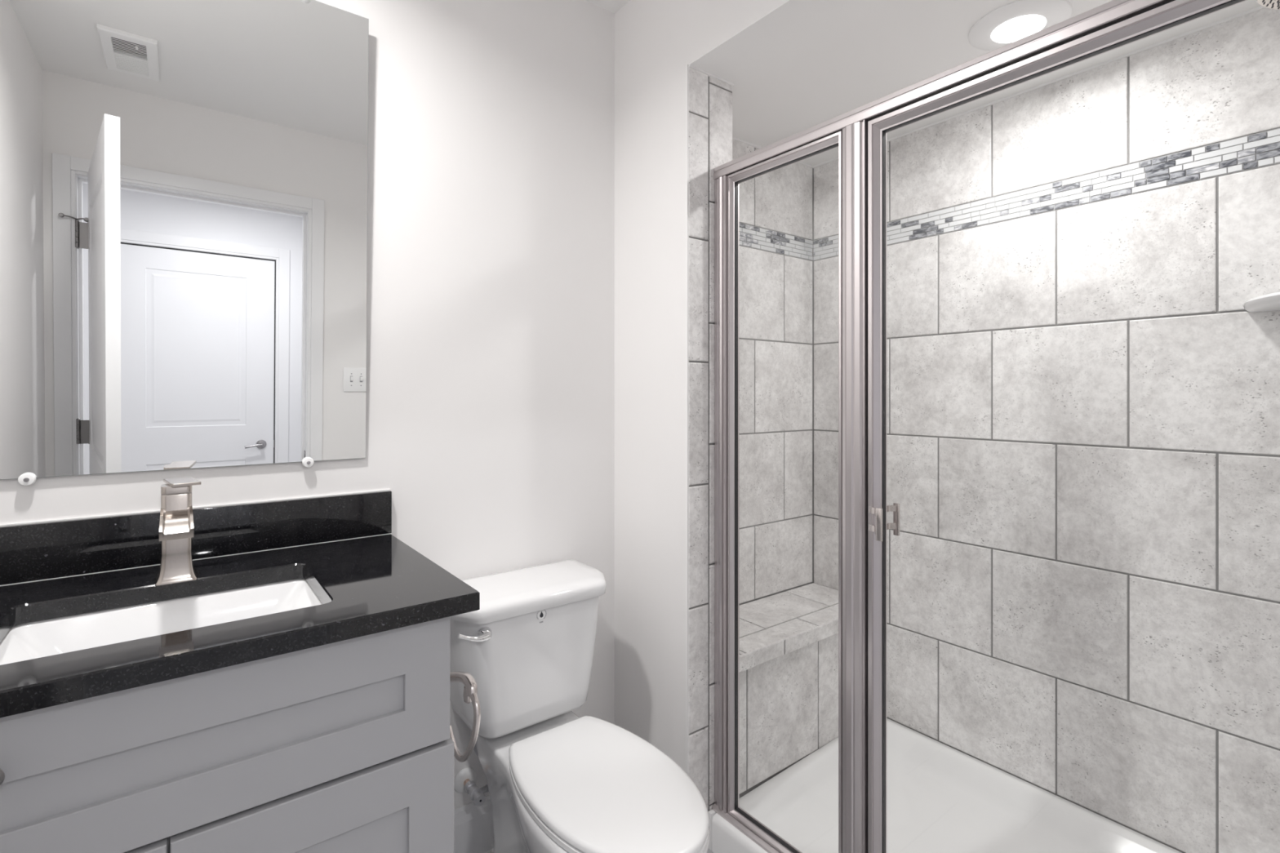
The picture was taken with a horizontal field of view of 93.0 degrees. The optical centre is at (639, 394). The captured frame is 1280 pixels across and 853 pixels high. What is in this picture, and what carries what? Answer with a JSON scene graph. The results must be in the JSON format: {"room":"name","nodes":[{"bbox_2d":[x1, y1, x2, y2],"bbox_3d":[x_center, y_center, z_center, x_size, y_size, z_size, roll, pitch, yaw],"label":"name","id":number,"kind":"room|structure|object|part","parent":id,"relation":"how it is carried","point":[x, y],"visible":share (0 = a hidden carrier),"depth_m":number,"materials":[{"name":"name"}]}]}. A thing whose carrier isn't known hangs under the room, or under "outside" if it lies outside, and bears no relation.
{"room":"bathroom","nodes":[
{"label":"bathroom","id":0,"kind":"room"},
{"bbox_2d":[0,0,614,809],"bbox_3d":[-0.735,0.026,1.452,1.673,2.421,0.100,0,0,-37],"label":"wall","id":1,"kind":"structure","parent":0,"point":[491,322],"depth_m":1.63,"materials":[{"name":"white paint"}]},
{"bbox_2d":[0,0,368,479],"bbox_3d":[-0.929,-0.364,1.217,0.716,1.032,0.030,0,0,-37],"label":"wall mirror","id":2,"kind":"object","parent":1,"relation":"attached to","point":[184,184],"visible":1,"depth_m":1.22,"materials":[{"name":"grey mirror"}]},
{"bbox_2d":[17,472,35,485],"bbox_3d":[-1.103,0.153,1.092,0.023,0.023,0.016,0,0,-37],"label":"mirror clip","id":3,"kind":"object","parent":2,"relation":"attached to","point":[25,479],"visible":1,"depth_m":1.09,"materials":[{"name":"white plastic"}]},
{"bbox_2d":[302,457,314,467],"bbox_3d":[-0.746,0.153,1.365,0.023,0.023,0.016,0,0,-37],"label":"mirror clip","id":4,"kind":"object","parent":2,"relation":"attached to","point":[308,462],"visible":1,"depth_m":1.36,"materials":[{"name":"white plastic"}]},
{"bbox_2d":[0,490,391,585],"bbox_3d":[-0.936,0.286,1.222,0.832,0.102,0.019,0,0,-37],"label":"backsplash","id":5,"kind":"structure","parent":1,"relation":"attached to","point":[31,552],"depth_m":1.24,"materials":[{"name":"black stone"}]},
{"bbox_2d":[453,767,487,806],"bbox_3d":[-0.429,1.015,1.556,0.062,0.062,0.104,0,0,-37],"label":"shutoff valve","id":6,"kind":"object","parent":1,"relation":"attached to","point":[464,780],"visible":0.99,"depth_m":1.57,"materials":[{"name":"silver metal"}]},
{"bbox_2d":[470,729,488,792],"bbox_3d":[-0.401,0.916,1.551,0.022,0.217,0.078,0,0,33],"label":"supply hose","id":7,"kind":"object","parent":6,"relation":"attached to","point":[474,748],"visible":0.16,"depth_m":1.53,"materials":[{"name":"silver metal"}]},
{"bbox_3d":[-0.402,1.015,1.521,0.030,0.030,0.014,0,0,-37],"label":"valve knob","id":8,"kind":"part","parent":6,"relation":"part of","materials":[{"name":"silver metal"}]},
{"bbox_2d":[453,795,493,852],"bbox_3d":[-0.356,1.159,1.662,0.716,0.155,0.026,0,0,-37],"label":"baseboard","id":9,"kind":"structure","parent":1,"relation":"attached to","point":[473,833],"depth_m":1.60,"materials":[{"name":"white paint"}]},
{"bbox_2d":[586,0,629,13],"bbox_3d":[-0.090,-1.234,0.704,1.791,0.100,2.072,0,0,-37],"label":"ceiling","id":10,"kind":"structure","parent":0,"point":[612,6],"depth_m":1.84,"materials":[{"name":"white paint"}]},
{"bbox_2d":[614,0,786,771],"bbox_3d":[0.451,0.026,1.332,0.168,2.421,1.530,0,0,-37],"label":"wall","id":11,"kind":"structure","parent":0,"point":[651,35],"depth_m":1.74,"materials":[{"name":"white paint"}]},
{"bbox_2d":[684,63,734,811],"bbox_3d":[0.121,0.180,1.760,0.173,2.114,0.252,0,0,-37],"label":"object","id":12,"kind":"object","parent":11,"relation":"attached to","point":[708,95],"visible":0.66,"depth_m":1.64,"materials":[{"name":"grey tile"}]},
{"bbox_2d":[732,136,813,604],"bbox_3d":[0.319,0.180,2.162,0.865,2.114,0.150,0,0,-37],"label":"wall","id":13,"kind":"structure","parent":0,"point":[776,206],"depth_m":2.20,"materials":[{"name":"grey tile"}]},
{"bbox_2d":[688,0,1261,165],"bbox_3d":[0.768,-0.921,1.574,0.964,0.090,1.730,0,0,-37],"label":"ceiling","id":14,"kind":"structure","parent":0,"point":[803,64],"depth_m":1.57,"materials":[{"name":"white paint"}]},
{"bbox_2d":[968,0,1071,50],"bbox_3d":[0.896,-0.870,1.439,0.208,0.012,0.208,0,0,-37],"label":"recessed light","id":15,"kind":"object","parent":14,"relation":"in","point":[1011,22],"visible":0.83,"depth_m":1.41,"materials":[{"name":"white plastic"}]},
{"bbox_2d":[813,5,1279,852],"bbox_3d":[1.110,0.180,1.835,0.104,2.114,1.730,0,0,-37],"label":"wall","id":16,"kind":"structure","parent":0,"point":[1083,393],"depth_m":1.62,"materials":[{"name":"grey tile"}]},
{"bbox_2d":[1242,291,1279,312],"bbox_3d":[1.363,-0.197,1.221,0.246,0.024,0.246,0,0,-37],"label":"corner shelf","id":17,"kind":"object","parent":16,"relation":"attached to","point":[1270,302],"visible":1,"depth_m":1.29,"materials":[{"name":"white"}]},
{"bbox_3d":[0.227,1.287,0.946,2.588,0.100,2.072,0,0,-37],"label":"floor","id":18,"kind":"structure","parent":0,"visible":0},
{"bbox_2d":[0,616,453,852],"bbox_3d":[-0.769,0.803,1.003,0.748,0.868,0.568,0,0,-37],"label":"vanity cabinet","id":19,"kind":"object","parent":18,"relation":"on","point":[346,746],"visible":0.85,"depth_m":0.85,"materials":[{"name":"grey paint"}]},
{"bbox_3d":[-0.735,0.434,0.687,0.025,0.025,0.025,0,0,-37],"label":"knob","id":20,"kind":"part","parent":19,"relation":"part of","materials":[{"name":"silver metal"}]},
{"bbox_3d":[-0.768,0.859,0.688,0.366,0.546,0.024,0,0,-37],"label":"door","id":21,"kind":"part","parent":19,"relation":"part of","materials":[{"name":"grey paint"}]},
{"bbox_2d":[0,488,479,717],"bbox_3d":[-0.771,0.300,1.007,0.832,0.135,0.563,0,0,-37],"label":"countertop","id":22,"kind":"structure","parent":19,"relation":"on","point":[366,580],"depth_m":1.08,"materials":[{"name":"black stone"}]},
{"bbox_2d":[0,578,322,665],"bbox_3d":[-0.747,0.427,0.976,0.470,0.120,0.348,0,0,-37],"label":"sink","id":23,"kind":"object","parent":22,"relation":"in","point":[60,635],"visible":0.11,"depth_m":1.06,"materials":[{"name":"white ceramic"}]},
{"bbox_2d":[155,476,201,586],"bbox_3d":[-0.836,0.248,1.099,0.066,0.177,0.162,0,0,-37],"label":"bathroom faucet","id":24,"kind":"object","parent":22,"relation":"on","point":[176,517],"visible":1,"depth_m":1.08,"materials":[{"name":"silver metal"}]},
{"bbox_3d":[-0.813,0.225,1.065,0.047,0.044,0.080,0,0,-37],"label":"spout","id":25,"kind":"part","parent":24,"relation":"part of","materials":[{"name":"silver metal"}]},
{"bbox_3d":[-0.854,0.169,1.122,0.098,0.018,0.056,0,0,45],"label":"handle","id":26,"kind":"part","parent":24,"relation":"part of","materials":[{"name":"silver metal"}]},
{"bbox_3d":[-0.469,0.859,0.916,0.378,0.546,0.024,0,0,-37],"label":"door","id":27,"kind":"part","parent":19,"relation":"part of","materials":[{"name":"grey paint"}]},
{"bbox_2d":[449,671,480,762],"bbox_3d":[-0.364,0.617,1.175,0.209,0.178,0.069,0,0,31],"label":"paper holder","id":28,"kind":"object","parent":19,"relation":"attached to","point":[470,688],"visible":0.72,"depth_m":1.12,"materials":[{"name":"silver metal"}]},
{"bbox_3d":[-0.365,0.552,1.179,0.176,0.049,0.059,0,0,33],"label":"arm","id":29,"kind":"part","parent":28,"relation":"part of","materials":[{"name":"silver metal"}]},
{"bbox_2d":[449,559,710,852],"bbox_3d":[-0.143,0.858,1.360,0.442,0.756,0.750,0,0,-37],"label":"toilet","id":30,"kind":"object","parent":18,"relation":"on","point":[558,780],"visible":0.89,"depth_m":1.40,"materials":[{"name":"white porcelain"},{"name":"white plastic"},{"name":"chrome"}]},
{"bbox_3d":[-0.370,0.547,1.365,0.085,0.039,0.028,0,0,-37],"label":"flush lever","id":31,"kind":"part","parent":30,"relation":"part of","materials":[{"name":"silver metal"}]},
{"bbox_3d":[-0.299,0.663,1.566,0.402,0.300,0.217,0,0,-37],"label":"tank","id":32,"kind":"part","parent":30,"relation":"part of","materials":[{"name":"white ceramic"}]},
{"bbox_3d":[-0.296,0.500,1.562,0.442,0.040,0.243,0,0,-37],"label":"tank lid","id":33,"kind":"part","parent":30,"relation":"part of","materials":[{"name":"white ceramic"}]},
{"bbox_3d":[-0.132,1.036,1.347,0.339,0.402,0.708,0,0,-37],"label":"bowl","id":34,"kind":"part","parent":30,"relation":"part of","materials":[{"name":"white ceramic"}]},
{"bbox_3d":[-0.066,0.826,1.260,0.315,0.015,0.497,0,0,-37],"label":"seat","id":35,"kind":"part","parent":30,"relation":"part of","materials":[{"name":"white plastic"}]},
{"bbox_3d":[-0.066,0.807,1.260,0.315,0.019,0.497,0,0,-37],"label":"lid","id":36,"kind":"part","parent":30,"relation":"part of","materials":[{"name":"white plastic"}]},
{"bbox_2d":[739,582,838,798],"bbox_3d":[0.462,0.981,2.002,0.730,0.512,0.284,0,0,-37],"label":"shower bench","id":37,"kind":"object","parent":18,"relation":"on","point":[788,640],"visible":0.46,"depth_m":1.86,"materials":[{"name":"grey tile"}]},
{"bbox_2d":[707,718,1182,852],"bbox_3d":[0.860,1.176,1.426,0.797,0.121,1.180,0,0,-37],"label":"shower pan","id":38,"kind":"object","parent":18,"relation":"on","point":[941,798],"visible":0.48,"depth_m":1.70,"materials":[{"name":"white plastic"}]},
{"bbox_2d":[711,0,1247,852],"bbox_3d":[0.571,0.256,1.207,0.106,1.762,1.182,0,0,-37],"label":"shower door frame","id":39,"kind":"structure","parent":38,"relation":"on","point":[860,133],"depth_m":1.31,"materials":[{"name":"silver metal"}]},
{"bbox_3d":[0.231,0.268,1.660,0.042,1.714,0.048,0,0,-37],"label":"jamb post","id":40,"kind":"part","parent":39,"relation":"part of","materials":[{"name":"silver metal"}]},
{"bbox_3d":[0.353,0.269,1.500,0.031,1.713,0.351,0,0,-37],"label":"fixed panel","id":41,"kind":"part","parent":39,"relation":"part of","materials":[{"name":"clear glass"}]},
{"bbox_3d":[0.478,0.268,1.335,0.044,1.714,0.059,0,0,-37],"label":"post","id":42,"kind":"part","parent":39,"relation":"part of","materials":[{"name":"silver metal"}]},
{"bbox_3d":[0.490,0.266,1.262,0.012,0.067,0.068,0,0,7],"label":"pull handle","id":43,"kind":"part","parent":39,"relation":"part of","materials":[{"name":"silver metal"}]},
{"bbox_3d":[0.536,0.270,1.309,0.047,0.070,0.015,0,0,-2],"label":"pull handle","id":44,"kind":"part","parent":39,"relation":"part of","materials":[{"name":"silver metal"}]},
{"bbox_3d":[0.578,-0.607,1.212,0.043,0.036,1.181,0,0,-37],"label":"header rail","id":45,"kind":"part","parent":39,"relation":"part of","materials":[{"name":"silver metal"}]},
{"bbox_3d":[1.225,0.181,0.897,0.866,2.113,0.100,0,0,-37],"label":"shower","id":46,"kind":"object","parent":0,"visible":0},
{"bbox_2d":[1256,0,1279,9],"bbox_3d":[1.174,-0.734,1.034,0.084,0.114,0.178,0,0,-37],"label":"showerhead","id":47,"kind":"object","parent":46,"relation":"attached to","point":[1273,4],"visible":1,"depth_m":1.10,"materials":[{"name":"grey metal"}]}
]}

